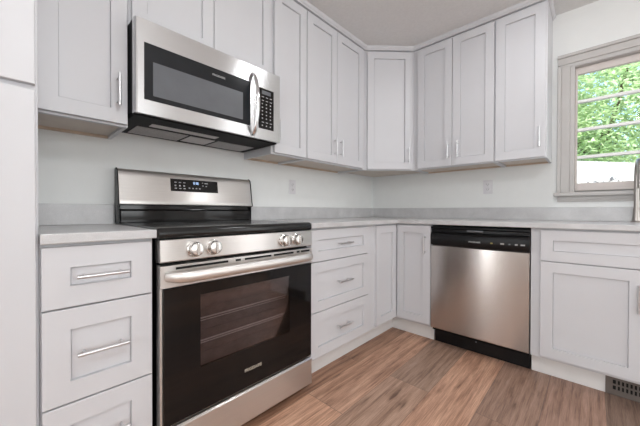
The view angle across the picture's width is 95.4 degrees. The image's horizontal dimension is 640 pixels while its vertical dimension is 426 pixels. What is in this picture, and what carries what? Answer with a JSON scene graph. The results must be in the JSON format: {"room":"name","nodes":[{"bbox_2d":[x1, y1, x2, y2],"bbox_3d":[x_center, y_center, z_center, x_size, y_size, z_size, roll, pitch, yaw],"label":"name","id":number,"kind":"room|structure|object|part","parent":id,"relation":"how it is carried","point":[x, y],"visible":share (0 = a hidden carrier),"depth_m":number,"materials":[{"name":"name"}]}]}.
{"room":"kitchen","nodes":[
{"label":"kitchen","id":0,"kind":"room"},
{"bbox_2d":[38,128,372,223],"bbox_3d":[-1.008,-0.244,1.627,0.150,2.410,4.500,1,1,43],"label":"wall","id":1,"kind":"structure","parent":0,"point":[72,168],"depth_m":1.65,"materials":[{"name":"paint"}]},
{"bbox_2d":[38,203,113,225],"bbox_3d":[-1.145,0.006,1.359,0.019,0.098,0.299,1,1,43],"label":"backsplash","id":2,"kind":"structure","parent":1,"relation":"attached to","point":[48,213],"depth_m":1.35,"materials":[{"name":"grey stone"}]},
{"bbox_2d":[37,0,127,138],"bbox_3d":[-1.021,-0.891,1.233,0.362,1.044,0.294,1,1,43],"label":"upper cabinet","id":3,"kind":"object","parent":1,"relation":"attached to","point":[83,45],"visible":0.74,"depth_m":1.15,"materials":[{"name":"paint"}]},
{"bbox_3d":[-1.147,-0.378,1.354,0.016,0.015,0.260,1,1,43],"label":"hanging rail","id":4,"kind":"part","parent":3,"relation":"part of","materials":[{"name":"brown wood"}]},
{"bbox_3d":[-0.830,-0.509,1.202,0.038,0.132,0.012,1,1,43],"label":"handle","id":5,"kind":"part","parent":3,"relation":"part of","materials":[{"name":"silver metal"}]},
{"bbox_2d":[127,0,270,72],"bbox_3d":[-0.671,-1.116,1.630,0.324,0.597,0.765,1,1,43],"label":"upper cabinet","id":6,"kind":"object","parent":1,"relation":"attached to","point":[239,29],"visible":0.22,"depth_m":1.55,"materials":[{"name":"paint"}]},
{"bbox_3d":[-0.688,-1.113,1.391,0.020,0.572,0.370,1,1,43],"label":"door","id":7,"kind":"part","parent":6,"relation":"part of","materials":[{"name":"paint"}]},
{"bbox_2d":[122,16,279,152],"bbox_3d":[-0.623,-0.614,1.586,0.458,0.404,0.758,1,1,43],"label":"microwave","id":8,"kind":"object","parent":6,"relation":"attached to","point":[181,88],"visible":0.97,"depth_m":1.41,"materials":[{"name":"silver metal"}]},
{"bbox_3d":[-0.575,-0.617,1.417,0.036,0.396,0.578,1,1,43],"label":"door","id":9,"kind":"part","parent":8,"relation":"part of","materials":[{"name":"metal"}]},
{"bbox_3d":[-0.571,-0.599,1.420,0.035,0.240,0.519,1,1,43],"label":"door glass","id":10,"kind":"part","parent":8,"relation":"part of","materials":[{"name":"grey glass"}]},
{"bbox_3d":[-0.655,-0.421,1.616,0.372,0.012,0.750,1,1,43],"label":"plate","id":11,"kind":"part","parent":8,"relation":"part of","materials":[{"name":"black metal"}]},
{"bbox_3d":[-0.350,-0.601,1.587,0.062,0.347,0.023,1,1,43],"label":"handle","id":12,"kind":"part","parent":8,"relation":"part of","materials":[{"name":"silver metal"}]},
{"bbox_3d":[-0.316,-0.618,1.694,0.036,0.396,0.178,1,1,43],"label":"control panel","id":13,"kind":"part","parent":8,"relation":"part of","materials":[{"name":"metal"}]},
{"bbox_2d":[262,96,271,127],"bbox_3d":[-0.306,-0.579,1.677,0.001,0.168,0.071,1,1,43],"label":"print","id":14,"kind":"object","parent":8,"relation":"attached to","point":[266,100],"depth_m":1.68},
{"bbox_3d":[-0.432,-1.114,1.663,0.020,0.572,0.368,1,1,43],"label":"door","id":15,"kind":"part","parent":6,"relation":"part of","materials":[{"name":"paint"}]},
{"bbox_2d":[244,0,306,163],"bbox_3d":[-0.292,-0.895,2.009,0.362,1.044,0.304,1,1,43],"label":"upper cabinet","id":16,"kind":"object","parent":1,"relation":"attached to","point":[288,18],"visible":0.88,"depth_m":1.93,"materials":[{"name":"paint"}]},
{"bbox_3d":[-0.419,-0.382,2.131,0.016,0.015,0.271,1,1,43],"label":"hanging rail","id":17,"kind":"part","parent":16,"relation":"part of","materials":[{"name":"brown wood"}]},
{"bbox_3d":[-0.253,-0.516,1.817,0.038,0.125,0.012,1,1,43],"label":"handle","id":18,"kind":"part","parent":16,"relation":"part of","materials":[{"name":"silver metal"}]},
{"bbox_3d":[-0.193,-0.891,1.920,0.020,1.021,0.278,1,1,43],"label":"door","id":19,"kind":"part","parent":16,"relation":"part of","materials":[{"name":"paint"}]},
{"bbox_2d":[289,180,295,193],"bbox_3d":[-0.223,-0.210,2.348,0.009,0.114,0.070,1,1,43],"label":"wall outlet","id":20,"kind":"object","parent":1,"relation":"attached to","point":[292,183],"visible":1,"depth_m":2.34,"materials":[{"name":"plastic"}]},
{"bbox_2d":[251,206,373,219],"bbox_3d":[0.041,-0.001,2.623,0.019,0.098,1.612,1,1,43],"label":"backsplash","id":21,"kind":"structure","parent":1,"relation":"attached to","point":[257,213],"depth_m":2.44,"materials":[{"name":"grey stone"}]},
{"bbox_2d":[279,11,364,172],"bbox_3d":[0.055,-0.897,2.379,0.362,1.044,0.717,1,1,43],"label":"upper cabinet","id":22,"kind":"object","parent":1,"relation":"attached to","point":[335,64],"visible":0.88,"depth_m":2.24,"materials":[{"name":"paint"}]},
{"bbox_3d":[-0.070,-0.384,2.502,0.016,0.015,0.680,1,1,43],"label":"hanging rail","id":23,"kind":"part","parent":22,"relation":"part of","materials":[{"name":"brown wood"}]},
{"bbox_3d":[0.016,-0.892,2.143,0.020,1.021,0.318,1,1,43],"label":"door","id":24,"kind":"part","parent":22,"relation":"part of","materials":[{"name":"paint"}]},
{"bbox_3d":[0.121,-0.504,2.216,0.038,0.132,0.012,1,1,43],"label":"handle","id":25,"kind":"part","parent":22,"relation":"part of","materials":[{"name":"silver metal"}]},
{"bbox_3d":[0.171,-0.505,2.269,0.038,0.132,0.012,1,1,43],"label":"handle","id":26,"kind":"part","parent":22,"relation":"part of","materials":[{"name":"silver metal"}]},
{"bbox_3d":[0.246,-0.893,2.388,0.020,1.021,0.349,1,1,43],"label":"door","id":27,"kind":"part","parent":22,"relation":"part of","materials":[{"name":"paint"}]},
{"bbox_2d":[293,0,555,51],"bbox_3d":[0.217,-1.433,1.966,2.967,0.033,0.993,0,0,-19],"label":"trim","id":28,"kind":"structure","parent":1,"relation":"attached to","point":[305,4],"depth_m":2.23,"materials":[{"name":"paint"}]},
{"bbox_2d":[242,327,639,425],"bbox_3d":[1.414,1.032,-0.639,6.800,0.100,4.800,1,1,43],"label":"floor","id":29,"kind":"structure","parent":0,"point":[398,377],"depth_m":1.55,"materials":[{"name":"wood"}]},
{"bbox_2d":[0,0,38,425],"bbox_3d":[-1.174,-0.237,0.853,0.667,2.404,0.474,1,1,43],"label":"pantry cabinet","id":30,"kind":"object","parent":29,"relation":"on","point":[19,229],"visible":1,"depth_m":0.80,"materials":[{"name":"paint"}]},
{"bbox_3d":[-0.964,-0.877,0.653,0.020,1.031,0.461,1,1,43],"label":"door","id":31,"kind":"part","parent":30,"relation":"part of","materials":[{"name":"paint"}]},
{"bbox_2d":[39,238,151,425],"bbox_3d":[-0.912,0.526,1.139,0.667,0.876,0.296,1,1,43],"label":"base cabinet","id":32,"kind":"object","parent":29,"relation":"on","point":[95,298],"visible":0.88,"depth_m":0.92,"materials":[{"name":"paint"}]},
{"bbox_3d":[-0.705,0.706,0.944,0.020,0.259,0.285,1,1,43],"label":"drawer","id":33,"kind":"part","parent":32,"relation":"part of","materials":[{"name":"paint"}]},
{"bbox_3d":[-0.704,0.429,0.942,0.020,0.284,0.285,1,1,43],"label":"drawer","id":34,"kind":"part","parent":32,"relation":"part of","materials":[{"name":"paint"}]},
{"bbox_3d":[-0.704,0.191,0.940,0.020,0.182,0.285,1,1,43],"label":"drawer","id":35,"kind":"part","parent":32,"relation":"part of","materials":[{"name":"paint"}]},
{"bbox_2d":[38,224,156,244],"bbox_3d":[-0.916,0.072,1.144,0.649,0.030,0.299,1,1,43],"label":"countertop","id":36,"kind":"structure","parent":32,"relation":"on","point":[49,234],"depth_m":0.95,"materials":[{"name":"grey stone"}]},
{"bbox_3d":[-0.683,0.192,0.920,0.038,0.012,0.132,1,1,43],"label":"handle","id":37,"kind":"part","parent":32,"relation":"part of","materials":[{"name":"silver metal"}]},
{"bbox_3d":[-0.683,0.425,0.922,0.038,0.012,0.132,1,1,43],"label":"handle","id":38,"kind":"part","parent":32,"relation":"part of","materials":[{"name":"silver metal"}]},
{"bbox_2d":[115,167,312,425],"bbox_3d":[-0.512,0.368,1.503,0.711,1.188,0.766,1,1,43],"label":"range","id":39,"kind":"object","parent":29,"relation":"on","point":[231,291],"visible":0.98,"depth_m":1.30,"materials":[{"name":"silver metal"}]},
{"bbox_2d":[174,182,206,188],"bbox_3d":[-0.745,-0.158,1.694,0.007,0.044,0.194,1,1,43],"label":"print","id":40,"kind":"object","parent":39,"relation":"attached to","point":[177,185],"depth_m":1.69},
{"bbox_3d":[-0.470,0.138,1.107,0.035,0.061,0.061,1,1,43],"label":"knob","id":41,"kind":"part","parent":39,"relation":"part of","materials":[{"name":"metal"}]},
{"bbox_2d":[115,220,310,239],"bbox_3d":[-0.536,0.072,1.524,0.625,0.045,0.766,1,1,43],"label":"cooktop","id":42,"kind":"object","parent":39,"relation":"in","point":[166,229],"depth_m":1.30,"materials":[{"name":"black glass"}]},
{"bbox_3d":[-0.419,0.137,1.162,0.035,0.061,0.061,1,1,43],"label":"knob","id":43,"kind":"part","parent":39,"relation":"part of","materials":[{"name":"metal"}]},
{"bbox_3d":[-0.325,0.137,1.327,0.062,0.082,0.762,1,1,43],"label":"control panel","id":44,"kind":"part","parent":39,"relation":"part of","materials":[{"name":"metal"}]},
{"bbox_3d":[-0.320,0.484,1.324,0.042,0.589,0.762,1,1,43],"label":"oven door","id":45,"kind":"part","parent":39,"relation":"part of","materials":[{"name":"metal"}]},
{"bbox_3d":[-0.307,0.521,1.312,0.014,0.498,0.742,1,1,43],"label":"door glass","id":46,"kind":"part","parent":39,"relation":"part of","materials":[{"name":"black glass"}]},
{"bbox_3d":[-0.280,0.229,1.285,0.075,0.042,0.738,1,1,43],"label":"handle","id":47,"kind":"part","parent":39,"relation":"part of","materials":[{"name":"silver metal"}]},
{"bbox_3d":[-0.328,0.859,1.333,0.060,0.150,0.762,1,1,43],"label":"drawer","id":48,"kind":"part","parent":39,"relation":"part of","materials":[{"name":"metal"}]},
{"bbox_3d":[-0.339,0.458,1.329,0.009,0.344,0.518,1,1,43],"label":"pane","id":49,"kind":"part","parent":39,"relation":"part of","materials":[{"name":"glass"}]},
{"bbox_3d":[-0.167,0.136,1.431,0.035,0.061,0.061,1,1,43],"label":"knob","id":50,"kind":"part","parent":39,"relation":"part of","materials":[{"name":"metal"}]},
{"bbox_3d":[-0.113,0.136,1.489,0.035,0.061,0.061,1,1,43],"label":"knob","id":51,"kind":"part","parent":39,"relation":"part of","materials":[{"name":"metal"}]},
{"bbox_2d":[306,225,368,372],"bbox_3d":[-0.073,0.521,2.033,0.667,0.876,0.590,1,1,43],"label":"base cabinet","id":52,"kind":"object","parent":29,"relation":"on","point":[339,265],"visible":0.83,"depth_m":1.81,"materials":[{"name":"paint"}]},
{"bbox_3d":[0.137,0.701,1.841,0.020,0.259,0.570,1,1,43],"label":"drawer","id":53,"kind":"part","parent":52,"relation":"part of","materials":[{"name":"paint"}]},
{"bbox_3d":[0.138,0.187,1.837,0.020,0.182,0.570,1,1,43],"label":"drawer","id":54,"kind":"part","parent":52,"relation":"part of","materials":[{"name":"paint"}]},
{"bbox_3d":[0.138,0.425,1.839,0.020,0.284,0.570,1,1,43],"label":"drawer","id":55,"kind":"part","parent":52,"relation":"part of","materials":[{"name":"paint"}]},
{"bbox_3d":[0.158,0.696,1.821,0.038,0.012,0.132,1,1,43],"label":"handle","id":56,"kind":"part","parent":52,"relation":"part of","materials":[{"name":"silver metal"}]},
{"bbox_3d":[0.159,0.420,1.819,0.038,0.012,0.132,1,1,43],"label":"handle","id":57,"kind":"part","parent":52,"relation":"part of","materials":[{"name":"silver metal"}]},
{"bbox_2d":[360,223,434,344],"bbox_3d":[0.565,0.519,2.541,0.902,0.876,1.020,1,1,43],"label":"base cabinet","id":58,"kind":"object","parent":29,"relation":"on","point":[399,254],"visible":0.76,"depth_m":2.23,"materials":[{"name":"paint"}]},
{"bbox_3d":[0.505,0.461,2.231,0.020,0.735,0.286,1,1,43],"label":"door","id":59,"kind":"part","parent":58,"relation":"part of","materials":[{"name":"paint"}]},
{"bbox_3d":[0.721,0.461,2.244,0.270,0.735,0.020,1,1,43],"label":"door","id":60,"kind":"part","parent":58,"relation":"part of","materials":[{"name":"paint"}]},
{"bbox_2d":[268,217,639,230],"bbox_3d":[1.036,0.072,1.689,2.749,0.030,1.612,1,1,43],"label":"countertop","id":61,"kind":"structure","parent":58,"relation":"on","point":[321,222],"depth_m":1.86,"materials":[{"name":"grey stone"}]},
{"bbox_2d":[630,158,639,221],"bbox_3d":[1.912,-0.135,1.755,0.222,0.387,0.104,0,0,-27],"label":"faucet","id":62,"kind":"object","parent":61,"relation":"on","point":[636,210],"visible":0.97,"depth_m":1.80,"materials":[{"name":"silver metal"}]},
{"bbox_3d":[1.908,-0.175,1.744,0.025,0.308,0.215,1,1,43],"label":"spout","id":63,"kind":"part","parent":62,"relation":"part of","materials":[{"name":"silver metal"}]},
{"bbox_2d":[431,225,530,368],"bbox_3d":[1.233,0.526,2.153,0.592,0.868,0.612,1,1,43],"label":"dishwasher","id":64,"kind":"object","parent":29,"relation":"on","point":[481,275],"visible":0.98,"depth_m":1.91,"materials":[{"name":"silver metal"}]},
{"bbox_3d":[1.039,0.166,1.942,0.592,0.132,0.040,1,1,43],"label":"control panel","id":65,"kind":"part","parent":64,"relation":"part of","materials":[{"name":"black plastic"}]},
{"bbox_3d":[1.076,0.901,1.989,0.584,0.120,0.069,1,1,43],"label":"kick plate","id":66,"kind":"part","parent":64,"relation":"part of","materials":[{"name":"black plastic"}]},
{"bbox_2d":[530,228,639,391],"bbox_3d":[1.790,0.528,1.632,0.925,0.876,0.667,1,1,43],"label":"base cabinet","id":67,"kind":"object","parent":29,"relation":"on","point":[585,313],"visible":0.85,"depth_m":1.58,"materials":[{"name":"paint"}]},
{"bbox_3d":[1.596,0.190,1.421,0.832,0.177,0.020,1,1,43],"label":"drawer","id":68,"kind":"part","parent":67,"relation":"part of","materials":[{"name":"paint"}]},
{"bbox_3d":[1.443,0.558,1.566,0.415,0.553,0.020,1,1,43],"label":"door","id":69,"kind":"part","parent":67,"relation":"part of","materials":[{"name":"paint"}]},
{"bbox_2d":[605,375,639,402],"bbox_3d":[1.646,0.911,1.465,0.300,0.110,0.006,1,1,43],"label":"floor register","id":70,"kind":"object","parent":67,"relation":"attached to","point":[614,386],"visible":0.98,"depth_m":1.52,"materials":[{"name":"metal"}]},
{"bbox_3d":[1.555,0.422,1.421,0.012,0.137,0.038,1,1,43],"label":"handle","id":71,"kind":"part","parent":67,"relation":"part of","materials":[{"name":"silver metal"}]},
{"bbox_2d":[306,0,598,51],"bbox_3d":[1.419,-1.503,-0.657,6.800,0.150,4.800,1,1,43],"label":"ceiling","id":72,"kind":"structure","parent":0,"point":[373,22],"depth_m":2.13,"materials":[{"name":"paint"}]},
{"bbox_2d":[373,0,639,221],"bbox_3d":[3.007,-0.232,1.047,6.800,2.410,0.150,1,1,43],"label":"wall","id":73,"kind":"structure","parent":0,"point":[599,22],"depth_m":2.24,"materials":[{"name":"paint"}]},
{"bbox_2d":[345,51,425,176],"bbox_3d":[0.604,-0.898,2.777,0.617,1.044,0.611,1,1,43],"label":"upper cabinet","id":74,"kind":"object","parent":73,"relation":"attached to","point":[388,76],"visible":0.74,"depth_m":2.55,"materials":[{"name":"paint"}]},
{"bbox_3d":[0.608,-0.894,2.554,0.388,1.021,0.020,0,0,-2],"label":"door","id":75,"kind":"part","parent":74,"relation":"part of","materials":[{"name":"paint"}]},
{"bbox_2d":[413,20,502,173],"bbox_3d":[1.141,-0.895,2.443,0.634,1.044,0.362,1,1,43],"label":"upper cabinet","id":76,"kind":"object","parent":73,"relation":"attached to","point":[455,77],"visible":0.88,"depth_m":2.31,"materials":[{"name":"paint"}]},
{"bbox_3d":[0.957,-0.892,2.433,0.286,1.021,0.020,1,1,43],"label":"door","id":77,"kind":"part","parent":76,"relation":"part of","materials":[{"name":"paint"}]},
{"bbox_3d":[1.024,-0.506,2.333,0.012,0.132,0.038,1,1,43],"label":"handle","id":78,"kind":"part","parent":76,"relation":"part of","materials":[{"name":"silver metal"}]},
{"bbox_3d":[1.077,-0.503,2.283,0.012,0.132,0.038,1,1,43],"label":"handle","id":79,"kind":"part","parent":76,"relation":"part of","materials":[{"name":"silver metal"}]},
{"bbox_3d":[1.258,-0.382,2.573,0.601,0.015,0.016,1,1,43],"label":"hanging rail","id":80,"kind":"part","parent":76,"relation":"part of","materials":[{"name":"brown wood"}]},
{"bbox_3d":[1.170,-0.890,2.233,0.292,1.021,0.020,1,1,43],"label":"door","id":81,"kind":"part","parent":76,"relation":"part of","materials":[{"name":"paint"}]},
{"bbox_2d":[483,180,492,193],"bbox_3d":[1.407,-0.218,2.440,0.070,0.114,0.009,1,1,43],"label":"wall outlet","id":82,"kind":"object","parent":73,"relation":"attached to","point":[487,184],"visible":1,"depth_m":2.44,"materials":[{"name":"plastic"}]},
{"bbox_2d":[374,207,639,221],"bbox_3d":[1.589,0.005,2.263,2.730,0.098,0.019,1,1,43],"label":"backsplash","id":83,"kind":"structure","parent":73,"relation":"attached to","point":[610,214],"depth_m":2.27,"materials":[{"name":"grey stone"}]},
{"bbox_2d":[495,0,552,166],"bbox_3d":[1.482,-0.892,2.123,0.302,1.044,0.362,1,1,43],"label":"upper cabinet","id":84,"kind":"object","parent":73,"relation":"attached to","point":[524,38],"visible":1,"depth_m":2.02,"materials":[{"name":"paint"}]},
{"bbox_3d":[1.599,-0.379,2.252,0.269,0.015,0.016,1,1,43],"label":"hanging rail","id":85,"kind":"part","parent":84,"relation":"part of","materials":[{"name":"brown wood"}]},
{"bbox_3d":[1.454,-0.507,1.930,0.012,0.132,0.038,1,1,43],"label":"handle","id":86,"kind":"part","parent":84,"relation":"part of","materials":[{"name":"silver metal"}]},
{"bbox_2d":[553,34,639,201],"bbox_3d":[2.085,-0.605,1.880,0.882,1.056,0.195,1,1,43],"label":"window","id":87,"kind":"structure","parent":73,"relation":"in","point":[624,51],"depth_m":2.05,"materials":[{"name":"paint"}]},
{"bbox_3d":[2.050,-0.130,1.847,0.882,0.026,0.095,1,1,43],"label":"sill","id":88,"kind":"part","parent":87,"relation":"part of","materials":[{"name":"paint"}]},
{"bbox_3d":[2.083,-0.594,1.879,0.658,0.878,0.030,1,1,43],"label":"sash","id":89,"kind":"part","parent":87,"relation":"part of","materials":[{"name":"paint"}]},
{"label":"outside","id":90,"kind":"structure","parent":0,"visible":0},
{"bbox_3d":[10.992,1.414,11.397,28.000,0.100,25.840,1,1,43],"label":"lawn","id":91,"kind":"structure","parent":90,"visible":0},
{"bbox_2d":[587,175,619,182],"bbox_3d":[3.033,0.506,3.086,1.290,1.812,1.295,1,1,43],"label":"shrub","id":92,"kind":"object","parent":91,"relation":"on","point":[611,178],"visible":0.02,"depth_m":2.99,"materials":[{"name":"green plant"}]},
{"bbox_2d":[577,161,634,182],"bbox_3d":[4.934,0.333,4.308,6.500,2.140,0.163,0,0,-9],"label":"fence","id":93,"kind":"object","parent":91,"relation":"on","point":[586,170],"visible":0.1,"depth_m":4.07,"materials":[{"name":"white paint"}]},
{"bbox_2d":[577,62,639,162],"bbox_3d":[7.762,-2.217,8.336,5.289,7.214,5.643,0,0,22],"label":"tree","id":94,"kind":"object","parent":91,"relation":"on","point":[607,140],"visible":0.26,"depth_m":7.28,"materials":[{"name":"green plant"}]}
]}

